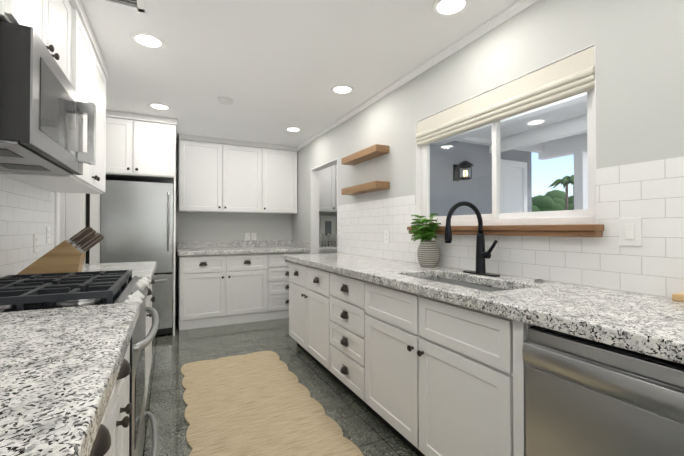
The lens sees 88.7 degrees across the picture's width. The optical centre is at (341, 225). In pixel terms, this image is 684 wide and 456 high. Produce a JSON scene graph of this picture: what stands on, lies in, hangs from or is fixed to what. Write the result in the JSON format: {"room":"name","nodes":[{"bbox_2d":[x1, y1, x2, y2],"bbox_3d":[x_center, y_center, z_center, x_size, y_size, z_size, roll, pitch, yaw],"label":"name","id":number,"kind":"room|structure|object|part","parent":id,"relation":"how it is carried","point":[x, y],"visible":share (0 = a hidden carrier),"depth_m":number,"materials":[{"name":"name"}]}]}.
{"room":"kitchen","nodes":[
{"label":"kitchen","id":0,"kind":"room"},
{"bbox_2d":[65,193,65,239],"bbox_3d":[-3.680,0.013,3.897,1.360,2.450,0.100,0,-1,-26],"label":"wall","id":1,"kind":"structure","parent":0,"point":[65,216],"depth_m":4.06,"materials":[{"name":"paint"}]},
{"bbox_2d":[85,194,85,263],"bbox_3d":[-1.583,-0.013,1.312,0.120,2.450,7.010,0,-1,-26],"label":"wall","id":2,"kind":"structure","parent":0,"point":[85,220],"depth_m":3.62,"materials":[{"name":"grey paint"}]},
{"bbox_2d":[0,0,39,151],"bbox_3d":[-0.699,-0.762,0.074,0.366,0.975,2.295,0,-1,-26],"label":"upper cabinet","id":3,"kind":"object","parent":2,"relation":"attached to","point":[19,19],"depth_m":1.17,"materials":[{"name":"white paint"}]},
{"bbox_2d":[0,175,54,276],"bbox_3d":[-1.134,-0.009,0.541,0.006,0.555,4.630,0,-1,-26],"label":"wall tile","id":4,"kind":"structure","parent":2,"relation":"attached to","point":[26,212],"depth_m":2.05,"materials":[{"name":"white tile"}]},
{"bbox_2d":[33,234,37,252],"bbox_3d":[-1.968,0.111,2.253,0.008,0.117,0.072,0,-1,-26],"label":"electrical outlet","id":5,"kind":"object","parent":4,"relation":"attached to","point":[35,242],"visible":1,"depth_m":2.24,"materials":[{"name":"white plastic"}]},
{"bbox_2d":[46,227,49,242],"bbox_3d":[-2.078,0.064,2.478,0.008,0.117,0.072,0,-1,-26],"label":"electrical outlet","id":6,"kind":"object","parent":4,"relation":"attached to","point":[47,234],"visible":1,"depth_m":2.46,"materials":[{"name":"white plastic"}]},
{"bbox_2d":[0,0,87,179],"bbox_3d":[-1.375,-0.748,1.448,0.366,0.975,0.767,0,-1,-26],"label":"upper cabinet","id":7,"kind":"object","parent":2,"relation":"attached to","point":[64,22],"depth_m":1.75,"materials":[{"name":"white paint"}]},
{"bbox_2d":[4,21,107,193],"bbox_3d":[-1.765,-0.740,2.241,0.366,0.975,1.000,0,-1,-26],"label":"upper cabinet","id":8,"kind":"object","parent":2,"relation":"attached to","point":[97,69],"depth_m":2.33,"materials":[{"name":"white paint"}]},
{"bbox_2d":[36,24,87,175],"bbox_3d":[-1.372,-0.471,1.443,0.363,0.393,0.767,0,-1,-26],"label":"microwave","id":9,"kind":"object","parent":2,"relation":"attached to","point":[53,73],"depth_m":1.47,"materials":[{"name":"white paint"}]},
{"bbox_2d":[60,193,64,242],"bbox_3d":[-2.996,0.216,3.200,0.735,2.010,0.040,0,-1,-26],"label":"hall door","id":10,"kind":"structure","parent":2,"relation":"in","point":[62,217],"depth_m":3.34,"materials":[{"name":"white"}]},
{"bbox_2d":[54,192,84,263],"bbox_3d":[-2.433,0.169,3.054,0.135,2.120,0.990,0,-1,-26],"label":"door frame","id":11,"kind":"structure","parent":2,"relation":"attached to","point":[75,213],"depth_m":3.40,"materials":[{"name":"white"}]},
{"bbox_2d":[106,110,176,186],"bbox_3d":[-2.464,-0.876,4.213,0.850,0.664,1.038,0,-1,-26],"label":"upper cabinet","id":12,"kind":"object","parent":2,"relation":"attached to","point":[141,147],"visible":0.81,"depth_m":3.82,"materials":[{"name":"white paint"}]},
{"bbox_2d":[172,140,336,315],"bbox_3d":[-0.986,0.030,5.579,4.960,2.450,0.120,0,-1,-26],"label":"wall","id":13,"kind":"structure","parent":0,"point":[192,226],"depth_m":5.15,"materials":[{"name":"grey paint"}]},
{"bbox_2d":[178,134,261,213],"bbox_3d":[-1.718,-0.696,4.968,1.088,1.008,0.339,0,-1,-26],"label":"upper cabinet","id":14,"kind":"object","parent":13,"relation":"attached to","point":[217,175],"depth_m":4.81,"materials":[{"name":"white paint"}]},
{"bbox_2d":[245,233,249,239],"bbox_3d":[-1.427,0.163,5.288,0.072,0.117,0.008,0,-1,-26],"label":"electrical outlet","id":15,"kind":"object","parent":13,"relation":"attached to","point":[247,236],"visible":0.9,"depth_m":5.29,"materials":[{"name":"white plastic"}]},
{"bbox_2d":[262,143,297,213],"bbox_3d":[-0.981,-0.692,5.330,0.556,1.008,0.339,0,-1,-26],"label":"upper cabinet","id":16,"kind":"object","parent":13,"relation":"attached to","point":[279,162],"depth_m":5.19,"materials":[{"name":"white paint"}]},
{"bbox_2d":[320,216,335,241],"bbox_3d":[-0.236,0.050,5.867,0.280,0.445,0.023,0,-1,-26],"label":"picture frame","id":17,"kind":"object","parent":13,"relation":"attached to","point":[327,224],"visible":0.59,"depth_m":5.85,"materials":[{"name":"white"}]},
{"bbox_2d":[319,164,336,212],"bbox_3d":[-0.171,-0.637,5.718,0.980,0.834,0.358,0,-1,-26],"label":"upper cabinet","id":18,"kind":"object","parent":13,"relation":"attached to","point":[328,190],"visible":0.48,"depth_m":5.54,"materials":[{"name":"white paint"}]},
{"bbox_2d":[143,316,418,455],"bbox_3d":[-0.421,1.248,1.882,7.200,0.060,8.030,0,-1,-26],"label":"floor","id":19,"kind":"structure","parent":0,"point":[366,431],"depth_m":2.74,"materials":[{"name":"tile"}]},
{"bbox_2d":[0,270,158,455],"bbox_3d":[-1.185,0.715,1.501,0.708,0.957,0.778,0,-1,-26],"label":"range","id":20,"kind":"object","parent":19,"relation":"on","point":[22,292],"visible":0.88,"depth_m":1.42,"materials":[{"name":"silver metal"}]},
{"bbox_2d":[89,379,116,455],"bbox_3d":[-0.757,0.761,0.502,0.654,0.884,0.380,0,-1,-26],"label":"base cabinet","id":21,"kind":"object","parent":19,"relation":"on","point":[112,437],"depth_m":0.83,"materials":[{"name":"white paint"}]},
{"bbox_2d":[117,343,131,455],"bbox_3d":[-0.952,0.765,0.898,0.654,0.884,0.504,0,-1,-26],"label":"base cabinet","id":22,"kind":"object","parent":19,"relation":"on","point":[124,408],"depth_m":1.03,"materials":[{"name":"white paint"}]},
{"bbox_2d":[0,302,139,455],"bbox_3d":[-0.549,0.290,0.120,0.683,0.050,2.264,0,-1,-26],"label":"countertop","id":23,"kind":"structure","parent":22,"relation":"on","point":[60,369],"depth_m":0.65,"materials":[{"name":"white stone"}]},
{"bbox_2d":[86,178,175,335],"bbox_3d":[-2.436,0.348,4.130,0.838,1.784,0.973,0,-1,-26],"label":"fridge","id":24,"kind":"object","parent":19,"relation":"on","point":[136,221],"depth_m":3.81,"materials":[{"name":"silver metal"}]},
{"bbox_3d":[-2.303,0.346,3.861,0.838,1.784,0.207,0,-1,-26],"label":"fridge panel","id":25,"kind":"part","parent":24,"relation":"part of","materials":[{"name":"silver metal"}]},
{"bbox_2d":[145,278,152,406],"bbox_3d":[-1.520,0.777,2.052,0.654,0.884,0.504,0,-1,-26],"label":"base cabinet","id":26,"kind":"object","parent":19,"relation":"on","point":[148,350],"depth_m":2.36,"materials":[{"name":"white paint"}]},
{"bbox_2d":[82,261,156,284],"bbox_3d":[-1.620,0.312,2.297,0.683,0.050,1.024,0,-1,-26],"label":"countertop","id":27,"kind":"structure","parent":26,"relation":"on","point":[140,270],"depth_m":2.43,"materials":[{"name":"white stone"}]},
{"bbox_2d":[16,226,103,274],"bbox_3d":[-1.583,0.142,1.977,0.412,0.284,0.125,0,-1,-26],"label":"knife block","id":28,"kind":"object","parent":27,"relation":"on","point":[64,256],"visible":0.98,"depth_m":1.94,"materials":[{"name":"brown wood"}]},
{"bbox_2d":[178,253,269,329],"bbox_3d":[-1.630,0.805,4.738,1.058,0.886,0.802,0,-1,-26],"label":"base cabinet","id":29,"kind":"object","parent":19,"relation":"on","point":[217,290],"depth_m":4.37,"materials":[{"name":"white paint"}]},
{"bbox_2d":[177,240,309,255],"bbox_3d":[-1.368,0.288,4.855,1.658,0.150,0.833,0,-1,-26],"label":"countertop","id":30,"kind":"structure","parent":29,"relation":"on","point":[190,248],"depth_m":4.91,"materials":[{"name":"white stone"}]},
{"bbox_2d":[181,351,363,455],"bbox_3d":[-0.518,1.215,2.192,0.836,0.010,2.426,0,-1,-26],"label":"rug","id":31,"kind":"object","parent":19,"relation":"on","point":[262,403],"visible":0.96,"depth_m":2.26,"materials":[{"name":"fabric"}]},
{"bbox_2d":[270,252,308,319],"bbox_3d":[-0.893,0.808,5.101,0.585,0.886,0.802,0,-1,-26],"label":"base cabinet","id":32,"kind":"object","parent":19,"relation":"on","point":[279,267],"depth_m":4.69,"materials":[{"name":"white paint"}]},
{"bbox_2d":[289,261,324,369],"bbox_3d":[-0.031,0.789,3.279,0.647,0.884,1.017,0,-1,-26],"label":"base cabinet","id":33,"kind":"object","parent":19,"relation":"on","point":[307,284],"depth_m":3.10,"materials":[{"name":"white paint"}]},
{"bbox_2d":[284,253,683,363],"bbox_3d":[0.655,0.307,1.850,0.680,0.050,4.305,0,-1,-26],"label":"countertop","id":34,"kind":"structure","parent":33,"relation":"on","point":[650,325],"depth_m":1.30,"materials":[{"name":"white stone"}]},
{"bbox_2d":[408,213,440,266],"bbox_3d":[0.568,0.102,2.462,0.259,0.374,0.324,0,-1,-26],"label":"potted plant","id":35,"kind":"object","parent":34,"relation":"on","point":[428,253],"visible":1,"depth_m":2.42,"materials":[{"name":"ceramic"}]},
{"bbox_2d":[425,278,504,291],"bbox_3d":[0.626,0.439,1.879,0.392,0.210,0.767,0,-1,-26],"label":"sink","id":36,"kind":"object","parent":34,"relation":"in","point":[479,287],"depth_m":2.06,"materials":[{"name":"silver metal"}]},
{"bbox_2d":[444,201,499,276],"bbox_3d":[0.711,0.070,2.016,0.300,0.427,0.250,0,-1,-26],"label":"faucet","id":37,"kind":"object","parent":34,"relation":"on","point":[481,254],"visible":1,"depth_m":2.04,"materials":[{"name":"black metal"}]},
{"bbox_2d":[672,292,683,301],"bbox_3d":[1.315,0.263,1.189,0.076,0.026,0.276,0,-1,-26],"label":"cutting board","id":38,"kind":"object","parent":34,"relation":"on","point":[679,297],"visible":1,"depth_m":1.28,"materials":[{"name":"brown wood"}]},
{"bbox_2d":[319,248,336,253],"bbox_3d":[-0.001,0.798,5.648,1.245,0.915,0.607,0,-1,-26],"label":"base cabinet","id":39,"kind":"object","parent":19,"relation":"on","point":[326,250],"depth_m":5.23,"materials":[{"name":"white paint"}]},
{"bbox_2d":[319,233,336,247],"bbox_3d":[-0.217,0.219,5.554,0.500,0.242,0.320,0,-1,-26],"label":"dish rack","id":40,"kind":"object","parent":39,"relation":"on","point":[330,239],"visible":0.6,"depth_m":5.52,"materials":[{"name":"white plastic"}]},
{"bbox_2d":[325,270,360,402],"bbox_3d":[0.312,0.782,2.580,0.647,0.884,0.539,0,-1,-26],"label":"base cabinet","id":41,"kind":"object","parent":19,"relation":"on","point":[342,292],"depth_m":2.46,"materials":[{"name":"white paint"}]},
{"bbox_2d":[361,278,534,455],"bbox_3d":[0.675,0.775,1.843,0.647,0.884,1.104,0,-1,-26],"label":"base cabinet","id":42,"kind":"object","parent":19,"relation":"on","point":[419,375],"depth_m":1.58,"materials":[{"name":"white paint"}]},
{"bbox_2d":[522,326,683,455],"bbox_3d":[1.022,0.778,1.060,0.619,0.862,0.600,0,-1,-26],"label":"dishwasher","id":43,"kind":"object","parent":19,"relation":"on","point":[586,397],"visible":0.96,"depth_m":1.00,"materials":[{"name":"silver metal"}]},
{"bbox_2d":[81,0,586,146],"bbox_3d":[-0.421,-1.262,1.907,7.200,0.060,8.030,0,-1,-26],"label":"ceiling","id":44,"kind":"structure","parent":0,"point":[273,69],"depth_m":2.55,"materials":[{"name":"white paint"}]},
{"bbox_2d":[93,0,143,12],"bbox_3d":[-1.174,-1.229,1.788,0.265,0.014,0.360,0,-1,-26],"label":"ceiling vent","id":45,"kind":"object","parent":44,"relation":"in","point":[136,5],"visible":1,"depth_m":1.93,"materials":[{"name":"white metal"}]},
{"bbox_2d":[130,31,165,48],"bbox_3d":[-1.282,-1.223,2.316,0.209,0.010,0.209,0,-1,-26],"label":"recessed light","id":46,"kind":"object","parent":44,"relation":"in","point":[147,40],"visible":0.98,"depth_m":2.31,"materials":[{"name":"white plastic"}]},
{"bbox_2d":[148,103,170,110],"bbox_3d":[-1.855,-1.210,3.559,0.209,0.010,0.209,0,-1,-26],"label":"recessed light","id":47,"kind":"object","parent":44,"relation":"in","point":[160,106],"visible":1,"depth_m":3.55,"materials":[{"name":"white plastic"}]},
{"bbox_2d":[219,97,232,104],"bbox_3d":[-1.116,-1.198,3.365,0.131,0.038,0.131,0,-1,-26],"label":"smoke detector","id":48,"kind":"object","parent":44,"relation":"attached to","point":[226,100],"visible":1,"depth_m":3.33,"materials":[{"name":"white plastic"}]},
{"bbox_2d":[285,127,301,131],"bbox_3d":[-0.607,-1.202,4.373,0.209,0.010,0.209,0,-1,-26],"label":"recessed light","id":49,"kind":"object","parent":44,"relation":"in","point":[292,129],"visible":0.98,"depth_m":4.36,"materials":[{"name":"white plastic"}]},
{"bbox_2d":[331,85,353,94],"bbox_3d":[0.005,-1.214,3.125,0.209,0.010,0.209,0,-1,-26],"label":"recessed light","id":50,"kind":"object","parent":44,"relation":"in","point":[342,89],"visible":1,"depth_m":3.12,"materials":[{"name":"white plastic"}]},
{"bbox_2d":[432,0,470,16],"bbox_3d":[0.607,-1.226,1.950,0.209,0.010,0.209,0,-1,-26],"label":"recessed light","id":51,"kind":"object","parent":44,"relation":"in","point":[446,8],"visible":1,"depth_m":1.97,"materials":[{"name":"white plastic"}]},
{"bbox_2d":[292,0,683,296],"bbox_3d":[0.768,-0.001,2.535,0.120,2.450,7.130,0,-1,-26],"label":"wall","id":52,"kind":"structure","parent":0,"point":[639,66],"depth_m":1.79,"materials":[{"name":"grey paint"}]},
{"bbox_2d":[311,158,337,253],"bbox_3d":[-0.188,0.229,4.476,0.122,2.030,0.863,0,-1,-26],"label":"door frame","id":53,"kind":"structure","parent":52,"relation":"attached to","point":[315,210],"depth_m":4.85,"materials":[{"name":"white wood"}]},
{"bbox_2d":[341,181,388,194],"bbox_3d":[0.207,-0.358,3.380,0.140,0.064,0.686,0,-1,-26],"label":"shelf","id":54,"kind":"object","parent":52,"relation":"attached to","point":[373,186],"visible":1,"depth_m":3.24,"materials":[{"name":"brown wood"}]},
{"bbox_2d":[341,144,388,164],"bbox_3d":[0.207,-0.677,3.383,0.140,0.064,0.686,0,-1,-26],"label":"shelf","id":55,"kind":"object","parent":52,"relation":"attached to","point":[370,152],"visible":1,"depth_m":3.26,"materials":[{"name":"brown wood"}]},
{"bbox_2d":[296,0,539,149],"bbox_3d":[0.797,-1.207,2.305,0.042,0.042,6.668,0,-1,-26],"label":"crown molding","id":56,"kind":"structure","parent":52,"relation":"attached to","point":[510,12],"depth_m":2.50,"materials":[{"name":"white wood"}]},
{"bbox_2d":[407,224,603,236],"bbox_3d":[0.864,0.028,2.170,0.120,0.058,1.360,0,-1,-26],"label":"window sill","id":57,"kind":"structure","parent":52,"relation":"attached to","point":[581,230],"depth_m":1.80,"materials":[{"name":"brown wood"}]},
{"bbox_2d":[416,44,595,225],"bbox_3d":[0.921,-0.416,2.211,0.106,0.833,1.306,0,-1,-26],"label":"window","id":58,"kind":"structure","parent":52,"relation":"in","point":[561,217],"depth_m":2.11,"materials":[{"name":"white plastic"}]},
{"bbox_2d":[415,46,594,145],"bbox_3d":[0.888,-0.731,2.198,0.055,0.186,1.293,0,-1,-26],"label":"roman shade","id":59,"kind":"object","parent":58,"relation":"attached to","point":[570,76],"visible":0.92,"depth_m":1.97,"materials":[{"name":"beige fabric"}]},
{"bbox_2d":[337,156,683,297],"bbox_3d":[1.050,0.011,1.818,0.006,0.541,4.994,0,-1,-26],"label":"wall tile","id":60,"kind":"structure","parent":52,"relation":"attached to","point":[650,194],"depth_m":1.59,"materials":[{"name":"white tile"}]},
{"bbox_2d":[384,230,388,243],"bbox_3d":[0.400,0.097,3.122,0.008,0.117,0.072,0,-1,-26],"label":"electrical outlet","id":61,"kind":"object","parent":60,"relation":"attached to","point":[386,236],"visible":1,"depth_m":3.12,"materials":[{"name":"white plastic"}]},
{"bbox_2d":[619,217,641,245],"bbox_3d":[1.211,0.024,1.472,0.011,0.118,0.078,0,-1,-26],"label":"light switch","id":62,"kind":"object","parent":60,"relation":"attached to","point":[630,231],"visible":1,"depth_m":1.47,"materials":[{"name":"white plastic"}]},
{"label":"outside","id":63,"kind":"structure","parent":0,"visible":0},
{"bbox_3d":[30.148,1.741,31.500,78.190,0.050,90.000,0,-1,-26],"label":"ground","id":64,"kind":"structure","parent":63,"visible":0},
{"bbox_2d":[430,143,433,215],"bbox_3d":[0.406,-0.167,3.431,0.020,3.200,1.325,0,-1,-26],"label":"wall","id":65,"kind":"structure","parent":64,"relation":"on","point":[431,146],"depth_m":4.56,"materials":[{"name":"paint"}]},
{"bbox_2d":[434,141,531,215],"bbox_3d":[1.500,-0.153,4.774,3.170,3.200,0.098,0,-1,-26],"label":"wall","id":66,"kind":"structure","parent":64,"relation":"on","point":[471,151],"depth_m":4.84,"materials":[{"name":"paint"}]},
{"bbox_2d":[453,160,473,180],"bbox_3d":[1.605,-0.730,4.623,0.210,0.260,0.274,0,-1,-26],"label":"lantern sconce","id":67,"kind":"object","parent":66,"relation":"attached to","point":[465,165],"depth_m":4.59,"materials":[{"name":"black metal"}]},
{"bbox_2d":[501,159,526,212],"bbox_3d":[2.516,0.141,5.200,0.690,2.224,0.031,0,-1,-26],"label":"wall door","id":68,"kind":"structure","parent":66,"relation":"attached to","point":[514,173],"depth_m":5.22,"materials":[{"name":"white paint"}]},
{"bbox_2d":[431,92,587,209],"bbox_3d":[2.836,-0.006,2.477,3.540,2.860,5.200,0,-1,-26],"label":"roof","id":69,"kind":"structure","parent":64,"relation":"on","point":[547,134],"depth_m":4.70,"materials":[{"name":"grey paint"}]},
{"bbox_2d":[532,175,573,211],"bbox_3d":[34.267,-3.088,50.805,38.582,9.998,38.748,0,-1,-26],"label":"grove","id":70,"kind":"object","parent":64,"relation":"on","point":[538,205],"depth_m":59.92,"materials":[{"name":"green plant"}]}
]}

